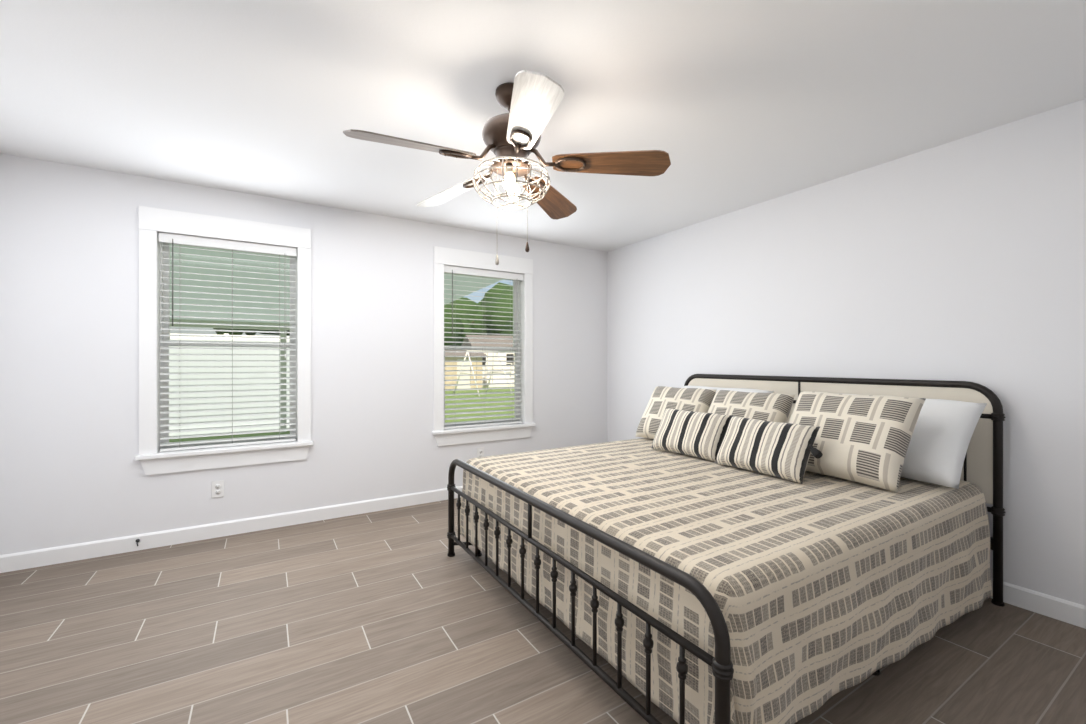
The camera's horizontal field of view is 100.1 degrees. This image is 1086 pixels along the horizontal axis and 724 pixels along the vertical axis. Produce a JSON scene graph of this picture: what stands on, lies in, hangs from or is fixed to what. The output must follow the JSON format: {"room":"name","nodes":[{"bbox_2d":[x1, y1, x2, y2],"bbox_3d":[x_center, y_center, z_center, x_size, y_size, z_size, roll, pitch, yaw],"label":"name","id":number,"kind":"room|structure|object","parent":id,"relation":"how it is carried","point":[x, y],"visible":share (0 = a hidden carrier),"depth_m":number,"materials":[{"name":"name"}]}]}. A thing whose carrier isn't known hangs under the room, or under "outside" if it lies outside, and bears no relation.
{"room":"bedroom","nodes":[
{"label":"bedroom","id":0,"kind":"room"},
{"bbox_2d":[0,153,606,554],"bbox_3d":[-1.289,0.005,3.884,4.900,2.440,0.150,0,0,-32],"label":"wall","id":1,"kind":"structure","parent":0,"point":[71,470],"depth_m":3.22,"materials":[{"name":"paint"}]},
{"bbox_2d":[212,480,223,497],"bbox_3d":[-2.276,0.890,3.186,0.072,0.116,0.008,0,0,-32],"label":"electrical outlet","id":2,"kind":"object","parent":1,"relation":"attached to","point":[217,488],"visible":1,"depth_m":3.18,"materials":[{"name":"white plastic"}]},
{"bbox_2d":[135,206,312,474],"bbox_3d":[-2.236,-0.138,3.275,1.030,1.755,0.198,0,0,-32],"label":"window","id":3,"kind":"structure","parent":1,"relation":"in","point":[151,457],"depth_m":3.15,"materials":[{"name":"white"}]},
{"bbox_2d":[158,232,296,451],"bbox_3d":[-2.225,-0.131,3.257,0.808,1.463,0.084,0,0,-32],"label":"window blinds","id":4,"kind":"object","parent":3,"relation":"attached to","point":[214,243],"visible":1,"depth_m":3.24,"materials":[{"name":"white plastic"}]},
{"bbox_2d":[0,486,462,572],"bbox_3d":[-1.246,1.175,3.814,4.600,0.100,0.014,0,0,-32],"label":"baseboard","id":5,"kind":"structure","parent":1,"relation":"attached to","point":[51,556],"depth_m":3.13,"materials":[{"name":"white wood"}]},
{"bbox_2d":[477,447,483,457],"bbox_3d":[-0.579,0.851,4.226,0.072,0.116,0.008,0,0,-32],"label":"electrical outlet","id":6,"kind":"object","parent":1,"relation":"attached to","point":[480,451],"visible":0.81,"depth_m":4.22,"materials":[{"name":"white plastic"}]},
{"bbox_2d":[432,246,535,445],"bbox_3d":[-0.562,-0.138,4.301,1.030,1.755,0.198,0,0,-32],"label":"window","id":7,"kind":"structure","parent":1,"relation":"in","point":[443,256],"depth_m":4.29,"materials":[{"name":"white"}]},
{"bbox_2d":[444,265,522,428],"bbox_3d":[-0.551,-0.131,4.283,0.808,1.463,0.084,0,0,-32],"label":"window blinds","id":8,"kind":"object","parent":7,"relation":"attached to","point":[478,272],"visible":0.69,"depth_m":4.27,"materials":[{"name":"white plastic"}]},
{"bbox_2d":[170,244,502,431],"bbox_3d":[-8.436,0.115,4.197,15.540,2.920,7.848,0,0,-32],"label":"sky","id":9,"kind":"structure","parent":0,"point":[227,254],"depth_m":6.49,"materials":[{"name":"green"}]},
{"bbox_2d":[0,498,1085,723],"bbox_3d":[-0.153,1.285,2.029,4.900,0.120,4.500,0,0,-32],"label":"floor","id":10,"kind":"structure","parent":0,"point":[395,616],"depth_m":1.94,"materials":[{"name":"brown tile"}]},
{"bbox_2d":[447,374,1005,723],"bbox_3d":[0.860,0.663,2.591,2.209,1.124,2.053,0,0,-32],"label":"frame","id":11,"kind":"object","parent":10,"relation":"on","point":[982,468],"visible":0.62,"depth_m":2.28,"materials":[{"name":"metal"}]},
{"bbox_2d":[0,0,1085,251],"bbox_3d":[-0.153,-1.275,2.029,4.900,0.120,4.500,0,0,-32],"label":"ceiling","id":12,"kind":"structure","parent":0,"point":[728,106],"depth_m":2.04,"materials":[{"name":"white paint"}]},
{"bbox_2d":[343,70,670,264],"bbox_3d":[-0.189,-0.825,2.026,1.294,0.778,1.331,0,0,-32],"label":"ceiling fan","id":13,"kind":"object","parent":12,"relation":"hanging from","point":[530,101],"visible":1,"depth_m":1.97,"materials":[{"name":"brown metal"}]},
{"bbox_2d":[607,99,1085,605],"bbox_3d":[1.911,0.005,3.206,0.150,2.440,4.350,0,0,-32],"label":"wall","id":14,"kind":"structure","parent":0,"point":[963,259],"depth_m":2.60,"materials":[{"name":"paint"}]},
{"bbox_2d":[991,578,1085,628],"bbox_3d":[1.806,1.175,3.221,0.014,0.100,4.186,0,0,-32],"label":"baseboard","id":15,"kind":"structure","parent":14,"relation":"attached to","point":[1069,612],"depth_m":2.20,"materials":[{"name":"white wood"}]},
{"label":"outside","id":16,"kind":"structure","parent":0,"visible":0},
{"bbox_2d":[169,386,513,441],"bbox_3d":[-21.495,1.725,41.259,140.000,0.300,135.000,0,0,-32],"label":"lawn","id":17,"kind":"structure","parent":16,"point":[446,416],"depth_m":15.09,"materials":[{"name":"green plant"}]},
{"bbox_2d":[169,333,289,435],"bbox_3d":[-11.018,0.470,7.797,14.900,2.210,0.130,0,0,-32],"label":"fence","id":18,"kind":"object","parent":17,"relation":"on","point":[186,351],"depth_m":10.13,"materials":[{"name":"plastic"}]},
{"bbox_2d":[213,328,256,335],"bbox_3d":[-14.337,-3.735,19.973,7.632,10.634,8.631,0,0,-32],"label":"tree","id":19,"kind":"object","parent":17,"relation":"on","point":[236,333],"depth_m":18.68,"materials":[{"name":"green plant"}]},
{"bbox_2d":[254,329,289,335],"bbox_3d":[-11.127,-3.124,22.109,7.452,9.414,8.351,0,0,-32],"label":"tree","id":20,"kind":"object","parent":17,"relation":"on","point":[271,333],"depth_m":21.43,"materials":[{"name":"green plant"}]},
{"bbox_2d":[445,350,486,388],"bbox_3d":[-5.308,0.325,26.901,3.100,2.500,2.700,0,0,-44],"label":"shed","id":21,"kind":"object","parent":17,"relation":"on","point":[459,368],"depth_m":26.03,"materials":[{"name":"beige"}]},
{"bbox_2d":[444,297,487,345],"bbox_3d":[-7.861,-2.242,38.983,8.290,7.654,7.309,0,0,-32],"label":"tree","id":22,"kind":"object","parent":17,"relation":"on","point":[467,306],"depth_m":38.79,"materials":[{"name":"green plant"}]},
{"bbox_2d":[453,350,512,395],"bbox_3d":[-2.932,0.512,22.258,1.864,2.154,2.270,0,0,39],"label":"swing set","id":23,"kind":"object","parent":17,"relation":"on","point":[460,373],"depth_m":21.89,"materials":[{"name":"white"}]},
{"bbox_2d":[461,335,513,386],"bbox_3d":[-3.460,-0.125,30.648,3.300,3.400,4.450,0,0,-24],"label":"house","id":24,"kind":"structure","parent":17,"relation":"on","point":[494,354],"depth_m":29.79,"materials":[{"name":"white"}]},
{"bbox_2d":[478,282,512,303],"bbox_3d":[-3.301,-3.482,49.640,8.059,10.130,11.077,0,0,-32],"label":"tree","id":25,"kind":"object","parent":17,"relation":"on","point":[491,292],"depth_m":48.10,"materials":[{"name":"green plant"}]},
{"bbox_2d":[480,286,512,335],"bbox_3d":[-1.493,-2.664,40.616,7.836,8.497,8.074,0,0,-32],"label":"tree","id":26,"kind":"object","parent":17,"relation":"on","point":[501,304],"depth_m":38.83,"materials":[{"name":"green plant"}]},
{"bbox_3d":[0.865,0.758,2.594,2.025,0.265,1.930,0,0,-32],"label":"mattress","id":27,"kind":"object","parent":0,"visible":0},
{"bbox_2d":[457,438,992,723],"bbox_3d":[0.819,0.875,2.566,2.012,0.548,2.064,0,0,-32],"label":"blanket","id":28,"kind":"object","parent":27,"relation":"on","point":[822,589],"visible":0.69,"depth_m":1.69,"materials":[{"name":"beige fabric"}]},
{"bbox_2d":[635,386,716,438],"bbox_3d":[0.997,0.396,3.457,0.330,0.404,0.573,0,0,-32],"label":"pillow sham","id":29,"kind":"object","parent":28,"relation":"on","point":[662,399],"visible":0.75,"depth_m":3.43,"materials":[{"name":"beige fabric"}]},
{"bbox_2d":[652,408,732,461],"bbox_3d":[0.952,0.459,2.956,0.223,0.277,0.525,0,0,-32],"label":"lumbar pillow","id":30,"kind":"object","parent":28,"relation":"on","point":[698,434],"visible":0.98,"depth_m":2.86,"materials":[{"name":"beige fabric"}]},
{"bbox_2d":[682,386,773,392],"bbox_3d":[1.290,0.396,3.483,0.375,0.404,0.811,0,0,-32],"label":"pillow","id":31,"kind":"object","parent":28,"relation":"on","point":[740,389],"visible":0.08,"depth_m":3.40,"materials":[{"name":"white fabric"}]},
{"bbox_2d":[707,390,794,422],"bbox_3d":[1.292,0.396,2.959,0.322,0.404,0.564,0,0,-32],"label":"pillow sham","id":32,"kind":"object","parent":28,"relation":"on","point":[773,407],"visible":0.44,"depth_m":2.86,"materials":[{"name":"beige fabric"}]},
{"bbox_2d":[715,416,822,483],"bbox_3d":[1.217,0.459,2.457,0.223,0.277,0.582,0,0,-32],"label":"lumbar pillow","id":33,"kind":"object","parent":28,"relation":"on","point":[781,450],"visible":1,"depth_m":2.38,"materials":[{"name":"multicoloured fabric"}]},
{"bbox_2d":[789,391,925,492],"bbox_3d":[1.582,0.383,2.404,0.351,0.429,0.633,0,0,-32],"label":"pillow sham","id":34,"kind":"object","parent":28,"relation":"on","point":[864,439],"visible":0.88,"depth_m":2.25,"materials":[{"name":"beige fabric"}]},
{"bbox_2d":[837,393,986,488],"bbox_3d":[1.873,0.396,2.534,0.364,0.404,0.800,0,0,-28],"label":"pillow","id":35,"kind":"object","parent":28,"relation":"on","point":[942,434],"visible":0.29,"depth_m":2.24,"materials":[{"name":"white fabric"}]}
]}

